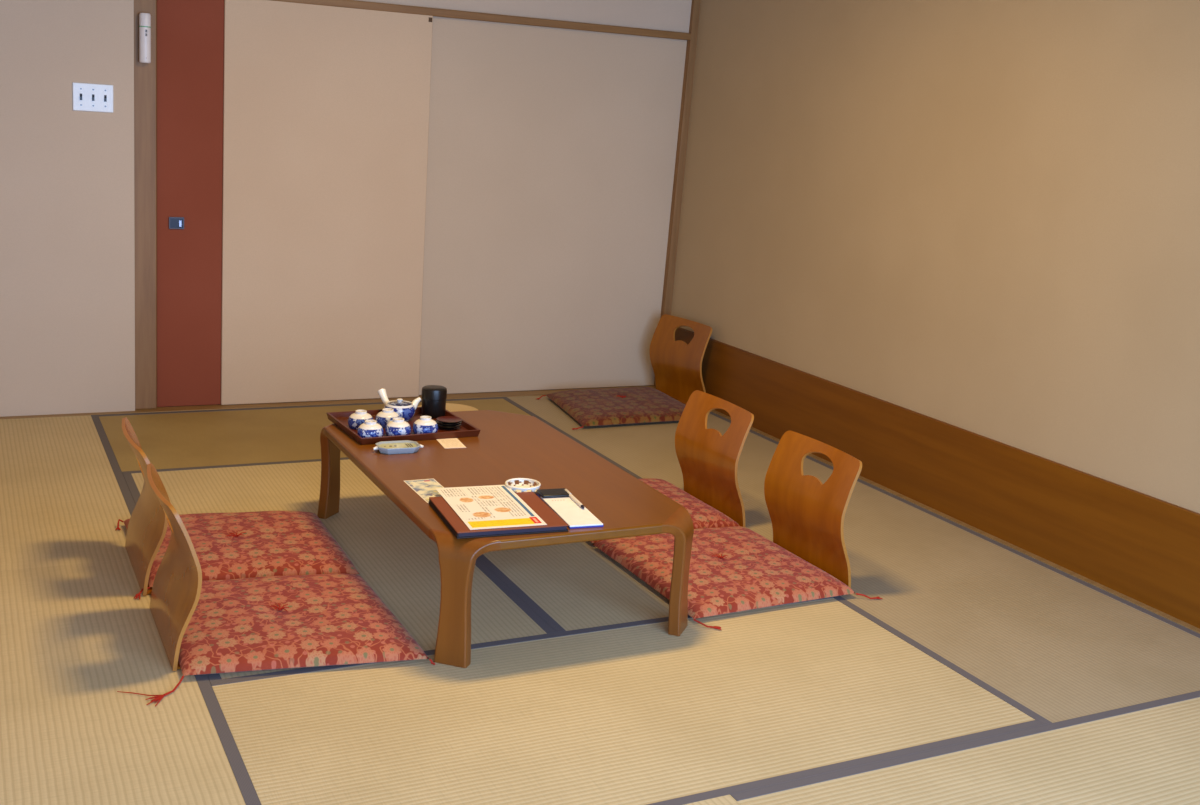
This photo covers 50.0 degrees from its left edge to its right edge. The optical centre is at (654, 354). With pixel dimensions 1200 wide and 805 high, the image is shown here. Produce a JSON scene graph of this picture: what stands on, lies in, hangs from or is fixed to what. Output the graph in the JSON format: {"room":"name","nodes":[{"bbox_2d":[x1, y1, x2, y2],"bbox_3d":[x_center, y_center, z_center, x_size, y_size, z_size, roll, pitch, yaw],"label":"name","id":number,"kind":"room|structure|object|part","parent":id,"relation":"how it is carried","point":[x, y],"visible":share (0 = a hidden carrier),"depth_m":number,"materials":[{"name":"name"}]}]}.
{"room":"japanese tatami room","nodes":[
{"label":"japanese tatami room","id":0,"kind":"room"},
{"bbox_2d":[0,0,134,416],"bbox_3d":[-2.655,-0.956,5.104,1.080,2.447,0.132,-2,12,-28],"label":"wall","id":1,"kind":"structure","parent":0,"point":[67,236],"depth_m":5.25,"materials":[{"name":"paint"}]},
{"bbox_2d":[72,82,113,112],"bbox_3d":[-2.276,-1.042,5.207,0.153,0.112,0.014,-2,12,-28],"label":"light switch","id":2,"kind":"object","parent":1,"relation":"attached to","point":[91,97],"visible":1,"depth_m":5.21,"materials":[{"name":"white plastic"}]},
{"bbox_2d":[134,0,156,408],"bbox_3d":[-2.146,-0.973,5.391,0.092,2.447,0.110,-2,12,-28],"label":"trim","id":3,"kind":"structure","parent":1,"relation":"attached to","point":[145,74],"depth_m":5.41,"materials":[{"name":"brown wood"}]},
{"bbox_2d":[139,13,150,62],"bbox_3d":[-2.087,-1.296,5.259,0.046,0.198,0.049,-2,12,-28],"label":"flashlight","id":4,"kind":"object","parent":3,"relation":"attached to","point":[144,18],"visible":1,"depth_m":5.24,"materials":[{"name":"white plastic"}]},
{"bbox_2d":[0,385,655,418],"bbox_3d":[-1.589,0.235,5.938,3.687,0.043,0.161,-2,12,-28],"label":"trim","id":5,"kind":"structure","parent":1,"relation":"attached to","point":[530,392],"depth_m":5.88,"materials":[{"name":"brown wood"}]},
{"bbox_2d":[355,0,691,32],"bbox_3d":[-0.917,-1.891,5.877,2.660,0.650,0.078,-2,12,-28],"label":"wall","id":6,"kind":"structure","parent":0,"point":[664,15],"depth_m":6.21,"materials":[{"name":"paint"}]},
{"bbox_2d":[157,0,223,406],"bbox_3d":[-1.978,-0.651,5.532,0.317,1.786,0.042,-2,12,-28],"label":"door","id":7,"kind":"structure","parent":6,"relation":"in","point":[190,33],"depth_m":5.50,"materials":[{"name":"red wood"}]},
{"bbox_3d":[-2.047,-0.563,5.498,0.061,0.050,0.006,-2,12,-28],"label":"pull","id":8,"kind":"part","parent":7,"relation":"part of","materials":[{"name":"blue metal"}]},
{"bbox_2d":[221,0,432,404],"bbox_3d":[-1.474,-0.663,5.792,0.912,1.786,0.029,-2,12,-28],"label":"door","id":9,"kind":"structure","parent":6,"relation":"in","point":[326,108],"depth_m":5.77,"materials":[{"name":"beige paper"}]},
{"bbox_2d":[271,0,690,39],"bbox_3d":[-0.915,-1.569,5.934,2.619,0.056,0.104,-2,12,-28],"label":"trim","id":10,"kind":"structure","parent":6,"relation":"attached to","point":[435,12],"depth_m":5.97,"materials":[{"name":"brown wood"}]},
{"bbox_2d":[419,16,686,394],"bbox_3d":[-0.498,-0.708,6.354,1.390,1.806,0.028,-2,12,-28],"label":"door","id":11,"kind":"structure","parent":6,"relation":"in","point":[552,151],"depth_m":6.32,"materials":[{"name":"grey paper"}]},
{"bbox_2d":[684,795,740,804],"bbox_3d":[-0.431,1.067,1.908,1.829,0.040,0.910,-2,12,-28],"label":"floor","id":12,"kind":"structure","parent":0,"point":[727,799],"depth_m":2.70,"materials":[{"name":"wicker"}]},
{"bbox_2d":[671,0,1199,513],"bbox_3d":[1.645,-0.416,3.967,0.147,2.490,6.650,-2,12,-28],"label":"wall","id":13,"kind":"structure","parent":0,"point":[981,217],"depth_m":4.72,"materials":[{"name":"beige paint"}]},
{"bbox_2d":[654,0,700,385],"bbox_3d":[0.124,-1.039,6.622,0.110,2.447,0.105,-2,12,-28],"label":"trim","id":14,"kind":"structure","parent":13,"relation":"attached to","point":[671,254],"depth_m":6.59,"materials":[{"name":"brown wood"}]},
{"bbox_2d":[675,327,1199,633],"bbox_3d":[1.590,0.628,4.002,0.043,0.342,6.360,-2,12,-28],"label":"baseboard","id":15,"kind":"structure","parent":13,"relation":"attached to","point":[1144,548],"depth_m":4.64,"materials":[{"name":"brown wood"}]},
{"bbox_3d":[-0.091,0.892,3.310,3.790,0.080,6.650,-2,12,-28],"label":"floor","id":16,"kind":"structure","parent":0,"visible":0},
{"bbox_2d":[0,415,135,570],"bbox_3d":[-2.331,0.463,4.433,0.919,0.040,1.818,-2,12,-28],"label":"mat","id":17,"kind":"object","parent":16,"relation":"on","point":[65,492],"visible":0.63,"depth_m":4.37,"materials":[{"name":"wicker"}]},
{"bbox_2d":[0,559,260,804],"bbox_3d":[-1.474,0.814,2.867,0.919,0.040,1.819,-2,12,-28],"label":"mat","id":18,"kind":"object","parent":16,"relation":"on","point":[73,637],"visible":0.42,"depth_m":2.92,"materials":[{"name":"wicker"}]},
{"bbox_2d":[98,397,530,473],"bbox_3d":[-1.340,0.340,5.474,1.819,0.040,0.911,-2,12,-28],"label":"mat","id":19,"kind":"object","parent":16,"relation":"on","point":[198,439],"visible":0.43,"depth_m":5.26,"materials":[{"name":"wicker"}]},
{"bbox_2d":[417,403,477,411],"bbox_3d":[-0.956,0.261,5.910,0.300,0.010,0.300,-2,12,-28],"label":"mat","id":20,"kind":"object","parent":19,"relation":"on","point":[451,407],"visible":0.24,"depth_m":5.97,"materials":[{"name":"wicker"}]},
{"bbox_2d":[123,459,555,680],"bbox_3d":[-1.097,0.616,4.083,0.909,0.040,1.818,-2,12,-28],"label":"mat","id":21,"kind":"object","parent":16,"relation":"on","point":[388,550],"visible":0.29,"depth_m":4.19,"materials":[{"name":"wicker"}]},
{"bbox_2d":[122,417,167,595],"bbox_3d":[-1.324,0.420,3.796,0.452,0.414,0.432,-2,12,-28],"label":"chair","id":22,"kind":"object","parent":21,"relation":"on","point":[148,523],"visible":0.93,"depth_m":3.64,"materials":[{"name":"brown wood"}]},
{"bbox_3d":[-1.325,0.620,3.840,0.424,0.006,0.410,-2,12,-28],"label":"seat","id":23,"kind":"part","parent":22,"relation":"part of","materials":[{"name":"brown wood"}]},
{"bbox_2d":[147,463,201,670],"bbox_3d":[-1.076,0.520,3.355,0.452,0.414,0.432,-2,12,-28],"label":"chair","id":24,"kind":"object","parent":21,"relation":"on","point":[177,584],"visible":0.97,"depth_m":3.19,"materials":[{"name":"brown wood"}]},
{"bbox_2d":[116,511,358,598],"bbox_3d":[-1.297,0.577,3.940,0.632,0.056,0.682,-2,12,-28],"label":"floor cushion","id":25,"kind":"object","parent":21,"relation":"on","point":[236,545],"visible":0.73,"depth_m":3.86,"materials":[{"name":"red fabric"}]},
{"bbox_2d":[117,573,434,705],"bbox_3d":[-1.041,0.701,3.372,0.739,0.057,0.705,-2,12,-28],"label":"floor cushion","id":26,"kind":"object","parent":21,"relation":"on","point":[314,620],"visible":0.87,"depth_m":3.29,"materials":[{"name":"red fabric"}]},
{"bbox_2d":[317,410,693,667],"bbox_3d":[-0.509,0.495,3.943,0.746,0.330,1.338,-2,12,-28],"label":"table","id":27,"kind":"object","parent":21,"relation":"on","point":[507,446],"visible":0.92,"depth_m":3.71,"materials":[{"name":"wood"}]},
{"bbox_3d":[-1.084,0.384,4.322,0.058,0.330,0.200,7,11,16],"label":"leg","id":28,"kind":"part","parent":27,"relation":"part of","materials":[{"name":"paint"}]},
{"bbox_2d":[373,440,423,453],"bbox_3d":[-0.796,0.289,3.982,0.158,0.020,0.090,-1,12,-25],"label":"dish","id":29,"kind":"object","parent":27,"relation":"on","point":[403,446],"visible":1,"depth_m":3.97,"materials":[{"name":"ceramic"}]},
{"bbox_2d":[327,407,479,444],"bbox_3d":[-0.836,0.233,4.261,0.405,0.023,0.355,-2,12,-31],"label":"tray","id":30,"kind":"object","parent":27,"relation":"on","point":[340,419],"visible":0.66,"depth_m":4.19,"materials":[{"name":"brown wood"}]},
{"bbox_2d":[348,409,372,429],"bbox_3d":[-0.962,0.212,4.206,0.082,0.056,0.082,13,14,39],"label":"teacup","id":31,"kind":"object","parent":30,"relation":"on","point":[356,419],"visible":0.8,"depth_m":4.18,"materials":[{"name":"ceramic"}]},
{"bbox_2d":[357,420,383,437],"bbox_3d":[-0.903,0.239,4.084,0.082,0.056,0.082,6,11,9],"label":"teacup","id":32,"kind":"object","parent":30,"relation":"on","point":[370,428],"visible":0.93,"depth_m":4.06,"materials":[{"name":"ceramic"}]},
{"bbox_2d":[375,408,399,427],"bbox_3d":[-0.883,0.209,4.252,0.082,0.056,0.082,7,11,17],"label":"teacup","id":33,"kind":"object","parent":30,"relation":"on","point":[386,415],"visible":0.74,"depth_m":4.22,"materials":[{"name":"ceramic"}]},
{"bbox_2d":[385,417,410,435],"bbox_3d":[-0.825,0.234,4.137,0.082,0.056,0.082,12,13,35],"label":"teacup","id":34,"kind":"object","parent":30,"relation":"on","point":[398,426],"visible":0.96,"depth_m":4.11,"materials":[{"name":"ceramic"}]},
{"bbox_2d":[378,389,420,420],"bbox_3d":[-0.874,0.173,4.348,0.149,0.092,0.116,4,10,1],"label":"teapot","id":35,"kind":"object","parent":30,"relation":"on","point":[405,409],"visible":0.83,"depth_m":4.33,"materials":[{"name":"white ceramic"}]},
{"bbox_3d":[-0.917,0.149,4.375,0.029,0.061,0.066,-6,15,-44],"label":"handle","id":36,"kind":"part","parent":35,"relation":"part of","materials":[{"name":"white ceramic"}]},
{"bbox_3d":[-0.861,0.159,4.339,0.085,0.020,0.085,-2,12,-28],"label":"lid","id":37,"kind":"part","parent":35,"relation":"part of","materials":[{"name":"ceramic"}]},
{"bbox_3d":[-0.820,0.174,4.380,0.053,0.052,0.034,-2,12,-28],"label":"spout","id":38,"kind":"part","parent":35,"relation":"part of","materials":[{"name":"white ceramic"}]},
{"bbox_2d":[412,416,437,433],"bbox_3d":[-0.746,0.231,4.185,0.082,0.056,0.082,-3,12,-32],"label":"teacup","id":39,"kind":"object","parent":30,"relation":"on","point":[425,424],"visible":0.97,"depth_m":4.16,"materials":[{"name":"ceramic"}]},
{"bbox_2d":[421,385,446,418],"bbox_3d":[-0.760,0.162,4.424,0.086,0.102,0.086,-2,12,-28],"label":"caddy","id":40,"kind":"object","parent":30,"relation":"on","point":[434,397],"visible":0.9,"depth_m":4.39,"materials":[{"name":"black paint"}]},
{"bbox_3d":[-0.757,0.131,4.418,0.086,0.038,0.086,-2,12,-28],"label":"lid","id":41,"kind":"part","parent":40,"relation":"part of","materials":[{"name":"black paint"}]},
{"bbox_2d":[437,423,460,429],"bbox_3d":[-0.689,0.238,4.284,0.087,0.014,0.087,-2,12,-28],"label":"saucer","id":42,"kind":"object","parent":30,"relation":"on","point":[440,426],"visible":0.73,"depth_m":4.25,"materials":[{"name":"black paint"}]},
{"bbox_2d":[436,420,461,426],"bbox_3d":[-0.687,0.230,4.285,0.087,0.014,0.087,-2,12,-28],"label":"saucer","id":43,"kind":"object","parent":42,"relation":"on","point":[438,422],"visible":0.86,"depth_m":4.26,"materials":[{"name":"black paint"}]},
{"bbox_2d":[436,416,462,423],"bbox_3d":[-0.684,0.223,4.283,0.087,0.014,0.087,-2,12,-28],"label":"saucer","id":44,"kind":"object","parent":43,"relation":"on","point":[444,419],"visible":1,"depth_m":4.29,"materials":[{"name":"black paint"}]},
{"bbox_2d":[404,478,443,502],"bbox_3d":[-0.628,0.381,3.601,0.090,0.001,0.215,-2,12,-28],"label":"leaflet","id":45,"kind":"object","parent":27,"relation":"on","point":[425,488],"visible":0.69,"depth_m":3.62,"materials":[{"name":"beige paper"}]},
{"bbox_2d":[436,438,465,447],"bbox_3d":[-0.652,0.284,4.113,0.070,0.001,0.116,-1,11,-24],"label":"note card","id":46,"kind":"object","parent":27,"relation":"on","point":[450,442],"visible":1,"depth_m":4.11,"materials":[{"name":"beige paper"}]},
{"bbox_3d":[-0.501,0.623,3.257,0.200,0.330,0.058,7,11,16],"label":"leg","id":47,"kind":"part","parent":27,"relation":"part of","materials":[{"name":"paint"}]},
{"bbox_2d":[429,492,567,538],"bbox_3d":[-0.418,0.423,3.409,0.296,0.018,0.300,-1,11,-24],"label":"folder","id":48,"kind":"object","parent":27,"relation":"on","point":[460,530],"visible":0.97,"depth_m":3.33,"materials":[{"name":"brown leather"}]},
{"bbox_2d":[435,485,546,529],"bbox_3d":[-0.442,0.405,3.440,0.205,0.002,0.362,-1,11,-24],"label":"flyer","id":49,"kind":"object","parent":48,"relation":"on","point":[491,506],"visible":1,"depth_m":3.42,"materials":[{"name":"beige paper"}]},
{"bbox_2d":[505,478,540,492],"bbox_3d":[-0.374,0.378,3.647,0.102,0.027,0.102,-2,12,-28],"label":"bowl","id":50,"kind":"object","parent":27,"relation":"on","point":[518,487],"visible":0.86,"depth_m":3.67,"materials":[{"name":"white ceramic"}]},
{"bbox_2d":[536,488,603,528],"bbox_3d":[-0.234,0.418,3.509,0.094,0.018,0.302,0,11,-23],"label":"clipboard","id":51,"kind":"object","parent":27,"relation":"on","point":[559,501],"visible":0.98,"depth_m":3.49,"materials":[{"name":"white paper"}]},
{"bbox_2d":[565,489,584,508],"bbox_3d":[-0.223,0.401,3.571,0.010,0.012,0.163,0,11,-22],"label":"pen","id":52,"kind":"object","parent":51,"relation":"on","point":[571,496],"visible":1,"depth_m":3.55,"materials":[{"name":"white plastic"}]},
{"bbox_3d":[0.066,0.606,3.564,0.058,0.330,0.200,7,11,16],"label":"leg","id":53,"kind":"part","parent":27,"relation":"part of","materials":[{"name":"paint"}]},
{"bbox_2d":[478,541,668,631],"bbox_3d":[-0.296,0.593,4.516,0.909,0.040,1.818,-2,12,-28],"label":"mat","id":54,"kind":"object","parent":16,"relation":"on","point":[570,586],"visible":0.07,"depth_m":3.87,"materials":[{"name":"wicker"}]},
{"bbox_2d":[590,478,738,542],"bbox_3d":[-0.104,0.539,4.603,0.606,0.056,0.609,-2,12,-28],"label":"floor cushion","id":55,"kind":"object","parent":54,"relation":"on","point":[703,515],"visible":0.25,"depth_m":4.56,"materials":[{"name":"red fabric"}]},
{"bbox_2d":[675,390,753,526],"bbox_3d":[0.057,0.377,4.562,0.452,0.414,0.432,-2,12,-28],"label":"chair","id":56,"kind":"object","parent":54,"relation":"on","point":[708,460],"visible":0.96,"depth_m":4.65,"materials":[{"name":"brown wood"}]},
{"bbox_2d":[210,597,1043,804],"bbox_3d":[-0.054,0.868,3.126,1.819,0.040,0.907,-2,12,-28],"label":"mat","id":57,"kind":"object","parent":16,"relation":"on","point":[636,712],"visible":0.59,"depth_m":3.06,"materials":[{"name":"wicker"}]},
{"bbox_2d":[593,526,882,629],"bbox_3d":[0.261,0.669,4.044,0.662,0.057,0.732,-2,12,-28],"label":"floor cushion","id":58,"kind":"object","parent":57,"relation":"on","point":[732,569],"visible":0.91,"depth_m":3.95,"materials":[{"name":"red fabric"}]},
{"bbox_2d":[764,430,861,587],"bbox_3d":[0.346,0.496,4.033,0.452,0.414,0.432,-2,12,-28],"label":"chair","id":59,"kind":"object","parent":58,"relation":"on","point":[807,514],"visible":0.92,"depth_m":4.12,"materials":[{"name":"brown wood"}]},
{"bbox_2d":[501,395,877,500],"bbox_3d":[0.075,0.393,5.734,0.911,0.040,1.818,-2,12,-28],"label":"mat","id":60,"kind":"object","parent":16,"relation":"on","point":[642,450],"visible":0.33,"depth_m":5.56,"materials":[{"name":"wicker"}]},
{"bbox_2d":[537,387,685,429],"bbox_3d":[-0.185,0.240,6.187,0.747,0.056,0.637,-2,12,-28],"label":"floor cushion","id":61,"kind":"object","parent":60,"relation":"on","point":[632,405],"visible":0.88,"depth_m":6.07,"materials":[{"name":"red fabric"}]},
{"bbox_2d":[650,314,711,404],"bbox_3d":[-0.014,0.042,6.340,0.452,0.414,0.432,-3,13,-35],"label":"chair","id":62,"kind":"object","parent":60,"relation":"on","point":[676,365],"visible":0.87,"depth_m":6.46,"materials":[{"name":"brown wood"}]},
{"bbox_2d":[730,690,1199,804],"bbox_3d":[1.175,1.020,2.777,1.821,0.040,0.909,-2,12,-28],"label":"mat","id":63,"kind":"object","parent":16,"relation":"on","point":[1147,753],"visible":1,"depth_m":2.92,"materials":[{"name":"wicker"}]},
{"bbox_2d":[743,488,1199,724],"bbox_3d":[0.932,0.745,4.168,0.911,0.040,1.819,-2,12,-28],"label":"mat","id":64,"kind":"object","parent":16,"relation":"on","point":[1054,645],"visible":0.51,"depth_m":3.87,"materials":[{"name":"wicker"}]}
]}

